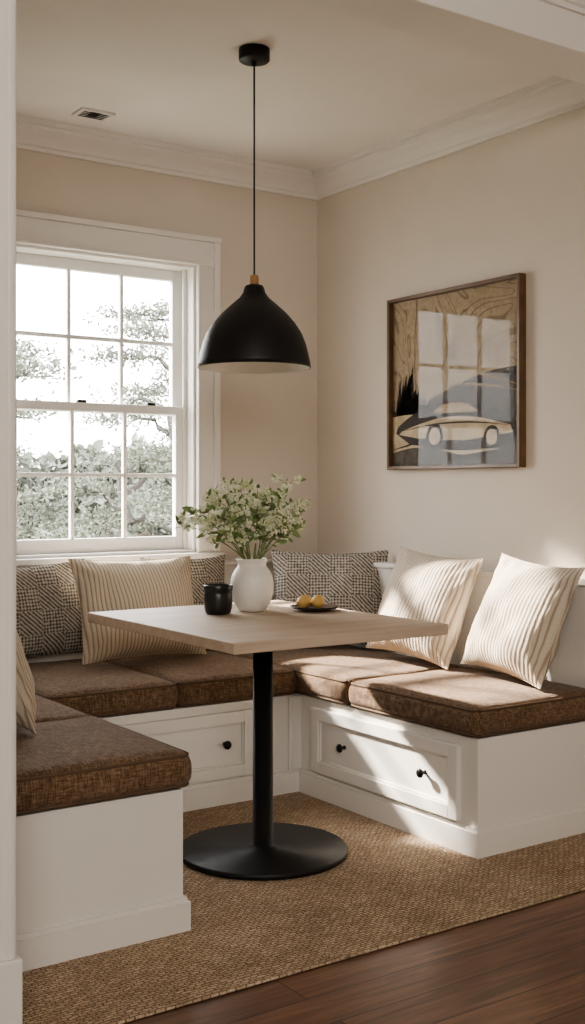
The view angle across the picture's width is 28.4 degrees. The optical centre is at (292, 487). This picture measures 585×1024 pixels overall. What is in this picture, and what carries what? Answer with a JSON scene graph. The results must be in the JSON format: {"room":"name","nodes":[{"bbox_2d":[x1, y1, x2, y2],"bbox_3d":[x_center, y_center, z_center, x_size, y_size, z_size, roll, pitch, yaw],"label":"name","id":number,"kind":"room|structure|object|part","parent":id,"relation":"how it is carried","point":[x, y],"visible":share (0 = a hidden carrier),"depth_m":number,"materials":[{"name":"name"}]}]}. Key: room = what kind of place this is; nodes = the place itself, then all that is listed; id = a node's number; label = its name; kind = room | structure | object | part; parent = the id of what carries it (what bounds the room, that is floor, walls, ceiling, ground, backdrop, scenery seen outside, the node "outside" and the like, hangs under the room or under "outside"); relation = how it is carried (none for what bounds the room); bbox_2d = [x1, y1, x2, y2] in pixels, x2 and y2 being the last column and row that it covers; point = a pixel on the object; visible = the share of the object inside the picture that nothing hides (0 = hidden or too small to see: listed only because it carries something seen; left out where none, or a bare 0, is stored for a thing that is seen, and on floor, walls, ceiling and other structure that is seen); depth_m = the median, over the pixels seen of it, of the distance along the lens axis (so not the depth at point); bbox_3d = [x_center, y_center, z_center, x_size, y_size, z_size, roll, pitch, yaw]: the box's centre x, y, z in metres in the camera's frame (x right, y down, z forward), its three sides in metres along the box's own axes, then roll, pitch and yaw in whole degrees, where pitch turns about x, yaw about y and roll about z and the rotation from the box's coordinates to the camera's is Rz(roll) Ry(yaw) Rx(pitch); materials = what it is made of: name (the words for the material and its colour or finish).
{"room":"dining room","nodes":[
{"label":"dining room","id":0,"kind":"room"},
{"bbox_2d":[16,148,316,566],"bbox_3d":[-0.892,-0.195,4.793,2.640,2.690,0.150,0,0,-35],"label":"wall","id":1,"kind":"structure","parent":0,"point":[269,420],"depth_m":5.18,"materials":[{"name":"paint"}]},
{"bbox_2d":[16,209,221,552],"bbox_3d":[-0.811,-0.348,4.848,0.845,1.233,0.150,0,0,-35],"label":"window frame","id":2,"kind":"structure","parent":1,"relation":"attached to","point":[188,271],"depth_m":5.04,"materials":[{"name":"white paint"}]},
{"bbox_2d":[16,252,181,554],"bbox_3d":[-0.825,-0.343,4.868,0.821,1.221,0.066,0,0,-35],"label":"window","id":3,"kind":"structure","parent":2,"relation":"attached to","point":[123,543],"depth_m":4.91,"materials":[{"name":"white"}]},
{"bbox_3d":[-0.834,-0.635,4.882,0.821,0.636,0.032,0,0,-35],"label":"upper sash","id":4,"kind":"part","parent":3,"relation":"part of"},
{"bbox_2d":[76,399,154,405],"bbox_3d":[-0.745,-0.361,4.897,0.360,0.012,0.024,0,0,-35],"label":"sash lock","id":5,"kind":"object","parent":3,"relation":"attached to","point":[78,400],"visible":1,"depth_m":4.81,"materials":[{"name":"black metal"}]},
{"bbox_2d":[16,549,224,565],"bbox_3d":[-0.797,0.286,4.828,1.081,0.037,0.200,0,0,-35],"label":"window sill","id":6,"kind":"structure","parent":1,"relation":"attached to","point":[36,559],"depth_m":4.77,"materials":[{"name":"white paint"}]},
{"bbox_2d":[16,114,316,199],"bbox_3d":[-0.819,-1.390,4.688,2.340,0.100,0.106,0,0,-35],"label":"crown molding","id":7,"kind":"structure","parent":1,"relation":"attached to","point":[32,134],"depth_m":4.85,"materials":[{"name":"white paint"}]},
{"bbox_2d":[16,0,554,169],"bbox_3d":[-0.226,-1.520,1.167,5.350,0.160,6.580,0,0,-35],"label":"ceiling","id":8,"kind":"structure","parent":0,"point":[333,86],"depth_m":4.05,"materials":[{"name":"paint"}]},
{"bbox_2d":[71,107,115,121],"bbox_3d":[-0.765,-1.436,4.449,0.140,0.008,0.100,0,0,-34],"label":"ceiling vent","id":9,"kind":"object","parent":8,"relation":"in","point":[88,113],"depth_m":4.44,"materials":[{"name":"white metal"}]},
{"bbox_2d":[197,43,310,373],"bbox_3d":[-0.126,-0.917,3.797,0.372,1.046,0.372,0,0,-35],"label":"pendant lamp","id":10,"kind":"object","parent":8,"relation":"hanging from","point":[253,335],"visible":1,"depth_m":3.69,"materials":[{"name":"black metal"}]},
{"bbox_3d":[-0.126,-0.530,3.797,0.372,0.272,0.372,0,0,-34],"label":"lamp shade","id":11,"kind":"part","parent":10,"relation":"part of","materials":[{"name":"black metal"}]},
{"bbox_3d":[-0.126,-0.527,3.797,0.365,0.266,0.365,0,0,-34],"label":"lamp shade","id":12,"kind":"part","parent":10,"relation":"part of","materials":[{"name":"white"}]},
{"bbox_3d":[-0.126,-1.050,3.797,0.005,0.700,0.005,0,0,33],"label":"cord","id":13,"kind":"part","parent":10,"relation":"part of","materials":[{"name":"black metal"}]},
{"bbox_2d":[15,0,584,955],"bbox_3d":[-0.995,-0.225,2.286,5.350,2.750,0.185,0,0,-35],"label":"wall partition","id":14,"kind":"structure","parent":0,"point":[533,34],"depth_m":3.29,"materials":[{"name":"white paint"}]},
{"bbox_2d":[0,0,14,960],"bbox_3d":[-0.629,-0.210,2.410,0.105,2.400,0.026,0,0,-34],"label":"trim jamb casing","id":15,"kind":"structure","parent":14,"relation":"attached to","point":[7,7],"depth_m":2.42,"materials":[{"name":"white paint"}]},
{"bbox_2d":[0,955,21,1023],"bbox_3d":[-0.625,1.070,2.410,0.122,0.160,0.030,0,0,-34],"label":"plinth","id":16,"kind":"object","parent":14,"relation":"attached to","point":[10,970],"depth_m":2.42,"materials":[{"name":"white wood"}]},
{"bbox_2d":[538,0,584,15],"bbox_3d":[-0.912,-1.460,2.166,5.350,0.100,0.106,0,0,-35],"label":"trim","id":17,"kind":"structure","parent":14,"relation":"attached to","point":[576,6],"depth_m":3.40,"materials":[{"name":"white paint"}]},
{"bbox_2d":[123,890,584,1023],"bbox_3d":[-0.207,1.200,1.272,5.500,0.100,6.730,0,0,-35],"label":"floor","id":18,"kind":"structure","parent":0,"point":[526,965],"depth_m":2.69,"materials":[{"name":"brown wood"}]},
{"bbox_2d":[22,791,584,1023],"bbox_3d":[-0.201,1.146,3.872,2.205,0.008,2.110,0,0,-35],"label":"jute rug","id":19,"kind":"object","parent":18,"relation":"on","point":[392,886],"visible":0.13,"depth_m":3.12,"materials":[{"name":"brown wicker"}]},
{"bbox_2d":[88,600,447,880],"bbox_3d":[-0.103,0.775,3.643,0.757,0.732,0.920,0,0,-35],"label":"pedestal dining table","id":20,"kind":"object","parent":19,"relation":"on","point":[262,849],"visible":0.98,"depth_m":3.56,"materials":[{"name":"brown wood"}]},
{"bbox_2d":[203,583,232,614],"bbox_3d":[-0.242,0.361,3.759,0.096,0.095,0.096,0,0,-35],"label":"ceramic cup","id":21,"kind":"object","parent":20,"relation":"on","point":[218,599],"visible":1,"depth_m":3.72,"materials":[{"name":"black ceramic"}]},
{"bbox_2d":[230,557,273,611],"bbox_3d":[-0.135,0.321,3.851,0.145,0.175,0.145,0,0,-35],"label":"ceramic vase","id":22,"kind":"object","parent":20,"relation":"on","point":[252,582],"visible":0.98,"depth_m":3.80,"materials":[{"name":"white ceramic"}]},
{"bbox_2d":[174,474,311,558],"bbox_3d":[-0.170,0.130,3.855,0.468,0.358,0.290,0,0,2],"label":"flower bouquet","id":23,"kind":"object","parent":22,"relation":"in","point":[234,521],"visible":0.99,"depth_m":3.82,"materials":[{"name":"green plant"}]},
{"bbox_2d":[290,595,339,611],"bbox_3d":[0.074,0.382,3.855,0.166,0.053,0.166,0,0,-35],"label":"fruit plate","id":24,"kind":"object","parent":20,"relation":"on","point":[305,603],"visible":1,"depth_m":3.83,"materials":[{"name":"grey ceramic"}]},
{"bbox_3d":[0.074,0.401,3.855,0.166,0.016,0.166,0,0,-34],"label":"plate","id":25,"kind":"part","parent":24,"relation":"part of","materials":[{"name":"grey ceramic"}]},
{"bbox_2d":[16,558,584,971],"bbox_3d":[-0.348,0.729,4.002,2.340,0.827,1.769,0,0,-35],"label":"banquette","id":26,"kind":"object","parent":19,"relation":"on","point":[92,878],"visible":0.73,"depth_m":3.71,"materials":[{"name":"white paint"}]},
{"bbox_2d":[35,694,90,722],"bbox_3d":[-1.143,0.722,3.762,0.596,0.109,1.102,0,0,-35],"label":"seat cushion","id":27,"kind":"object","parent":26,"relation":"on","point":[48,710],"visible":0.14,"depth_m":3.50,"materials":[{"name":"brown fabric"}]},
{"bbox_2d":[28,659,177,716],"bbox_3d":[-0.802,0.723,4.221,0.497,0.109,0.733,0,0,-35],"label":"seat cushion","id":28,"kind":"object","parent":26,"relation":"on","point":[101,688],"visible":0.6,"depth_m":3.99,"materials":[{"name":"brown fabric"}]},
{"bbox_2d":[16,558,84,657],"bbox_3d":[-0.984,0.472,4.431,0.480,0.387,0.141,0,0,-31],"label":"patterned throw pillow","id":29,"kind":"object","parent":28,"relation":"on","point":[48,613],"visible":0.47,"depth_m":4.42,"materials":[{"name":"fabric"}]},
{"bbox_2d":[16,716,191,814],"bbox_3d":[-0.664,0.722,3.068,0.599,0.110,0.596,0,0,-35],"label":"seat cushion","id":30,"kind":"object","parent":26,"relation":"on","point":[83,760],"visible":0.88,"depth_m":2.91,"materials":[{"name":"brown fabric"}]},
{"bbox_2d":[16,631,36,733],"bbox_3d":[-0.871,0.447,3.289,0.232,0.437,0.477,0,0,-25],"label":"striped throw pillow","id":31,"kind":"object","parent":30,"relation":"on","point":[26,709],"visible":0.54,"depth_m":3.14,"materials":[{"name":"beige fabric"}]},
{"bbox_3d":[-0.419,0.928,4.056,0.665,0.236,0.020,0,0,-34],"label":"drawer","id":32,"kind":"part","parent":26,"relation":"part of","materials":[{"name":"white paint"}]},
{"bbox_2d":[104,649,296,706],"bbox_3d":[-0.391,0.722,4.503,0.513,0.110,0.733,0,0,-35],"label":"seat cushion","id":33,"kind":"object","parent":26,"relation":"on","point":[211,677],"visible":0.63,"depth_m":4.28,"materials":[{"name":"brown fabric"}]},
{"bbox_2d":[68,556,206,664],"bbox_3d":[-0.593,0.467,4.511,0.565,0.399,0.213,0,0,-40],"label":"striped lumbar pillow","id":34,"kind":"object","parent":33,"relation":"on","point":[101,586],"visible":0.81,"depth_m":4.42,"materials":[{"name":"beige fabric"}]},
{"bbox_2d":[140,555,224,604],"bbox_3d":[-0.438,0.475,4.821,0.408,0.381,0.120,0,0,-39],"label":"patterned throw pillow","id":35,"kind":"object","parent":33,"relation":"on","point":[209,570],"visible":0.26,"depth_m":4.86,"materials":[{"name":"fabric"}]},
{"bbox_3d":[-0.237,0.925,4.168,0.031,0.031,0.030,0,0,-34],"label":"knob","id":36,"kind":"part","parent":26,"relation":"part of","materials":[{"name":"black metal"}]},
{"bbox_3d":[0.008,0.919,4.354,0.055,0.273,0.012,0,0,-34],"label":"stile trim","id":37,"kind":"part","parent":26,"relation":"part of","materials":[{"name":"white paint"}]},
{"bbox_3d":[-0.084,1.105,3.704,2.238,0.074,0.979,0,0,-34],"label":"trim","id":38,"kind":"part","parent":26,"relation":"part of","materials":[{"name":"white paint"}]},
{"bbox_2d":[206,644,463,704],"bbox_3d":[0.142,0.723,4.688,0.593,0.109,1.032,0,0,-35],"label":"seat cushion","id":39,"kind":"object","parent":26,"relation":"on","point":[326,672],"visible":0.47,"depth_m":4.38,"materials":[{"name":"brown fabric"}]},
{"bbox_2d":[271,550,388,644],"bbox_3d":[0.158,0.465,4.882,0.513,0.402,0.196,0,0,-5],"label":"patterned throw pillow","id":40,"kind":"object","parent":39,"relation":"on","point":[350,581],"visible":0.56,"depth_m":4.86,"materials":[{"name":"fabric"}]},
{"bbox_3d":[0.174,0.927,4.124,0.030,0.031,0.031,0,0,-34],"label":"knob","id":41,"kind":"part","parent":26,"relation":"part of","materials":[{"name":"black metal"}]},
{"bbox_3d":[0.299,0.928,3.961,0.020,0.236,0.790,0,0,-34],"label":"drawer","id":42,"kind":"part","parent":26,"relation":"part of","materials":[{"name":"white paint"}]},
{"bbox_3d":[0.420,0.927,3.765,0.030,0.031,0.031,0,0,-34],"label":"knob","id":43,"kind":"part","parent":26,"relation":"part of","materials":[{"name":"black metal"}]},
{"bbox_2d":[349,667,584,736],"bbox_3d":[0.619,0.723,3.995,0.593,0.109,0.662,0,0,-35],"label":"seat cushion","id":44,"kind":"object","parent":26,"relation":"on","point":[467,701],"visible":0.98,"depth_m":3.80,"materials":[{"name":"brown fabric"}]},
{"bbox_2d":[366,546,483,669],"bbox_3d":[0.496,0.450,4.456,0.249,0.432,0.468,0,0,-30],"label":"striped throw pillow","id":45,"kind":"object","parent":44,"relation":"on","point":[420,586],"visible":0.91,"depth_m":4.35,"materials":[{"name":"beige fabric"}]},
{"bbox_2d":[461,553,584,689],"bbox_3d":[0.787,0.452,4.036,0.243,0.427,0.446,0,0,-25],"label":"striped throw pillow","id":46,"kind":"object","parent":44,"relation":"on","point":[516,629],"visible":1,"depth_m":3.93,"materials":[{"name":"beige fabric"}]},
{"bbox_2d":[317,107,584,577],"bbox_3d":[2.040,-0.225,2.725,0.150,2.750,6.580,0,0,-35],"label":"wall","id":47,"kind":"structure","parent":0,"point":[513,202],"depth_m":4.58,"materials":[{"name":"paint"}]},
{"bbox_2d":[312,76,584,199],"bbox_3d":[0.593,-1.390,4.606,0.106,0.100,1.840,0,0,-35],"label":"crown molding","id":48,"kind":"structure","parent":47,"relation":"attached to","point":[554,96],"depth_m":4.53,"materials":[{"name":"white paint"}]},
{"bbox_2d":[387,273,525,469],"bbox_3d":[0.634,-0.437,4.607,0.036,0.720,0.775,0,0,-35],"label":"framed artwork","id":49,"kind":"object","parent":47,"relation":"attached to","point":[456,355],"visible":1,"depth_m":4.58,"materials":[{"name":"paper"}]},
{"bbox_3d":[0.638,-0.237,4.605,0.001,0.097,0.663,0,0,-35],"label":"car panel","id":50,"kind":"part","parent":49,"relation":"part of","materials":[{"name":"beige paper"}]},
{"label":"outside","id":51,"kind":"structure","parent":0,"visible":0},
{"bbox_3d":[-4.425,1.350,17.914,37.000,0.100,25.460,0,0,-34],"label":"lawn","id":52,"kind":"structure","parent":51,"visible":0},
{"bbox_2d":[16,335,135,539],"bbox_3d":[-2.452,-0.030,9.567,2.190,2.666,1.911,0,0,-21],"label":"tree","id":53,"kind":"object","parent":52,"relation":"on","point":[21,368],"visible":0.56,"depth_m":9.54,"materials":[{"name":"green plant"}]},
{"bbox_2d":[17,436,171,539],"bbox_3d":[-1.348,0.458,9.544,2.039,1.740,2.232,0,0,-2],"label":"tree","id":54,"kind":"object","parent":52,"relation":"on","point":[160,505],"visible":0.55,"depth_m":9.31,"materials":[{"name":"green plant"}]},
{"bbox_2d":[17,432,171,539],"bbox_3d":[-2.454,0.382,13.258,8.272,2.104,1.168,0,0,-35],"label":"hedge","id":55,"kind":"object","parent":52,"relation":"on","point":[54,465],"visible":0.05,"depth_m":13.02,"materials":[{"name":"green plant"}]},
{"bbox_2d":[46,297,171,535],"bbox_3d":[-1.059,-0.248,11.097,2.496,3.112,2.498,0,0,10],"label":"tree","id":56,"kind":"object","parent":52,"relation":"on","point":[159,313],"visible":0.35,"depth_m":10.86,"materials":[{"name":"green plant"}]}
]}

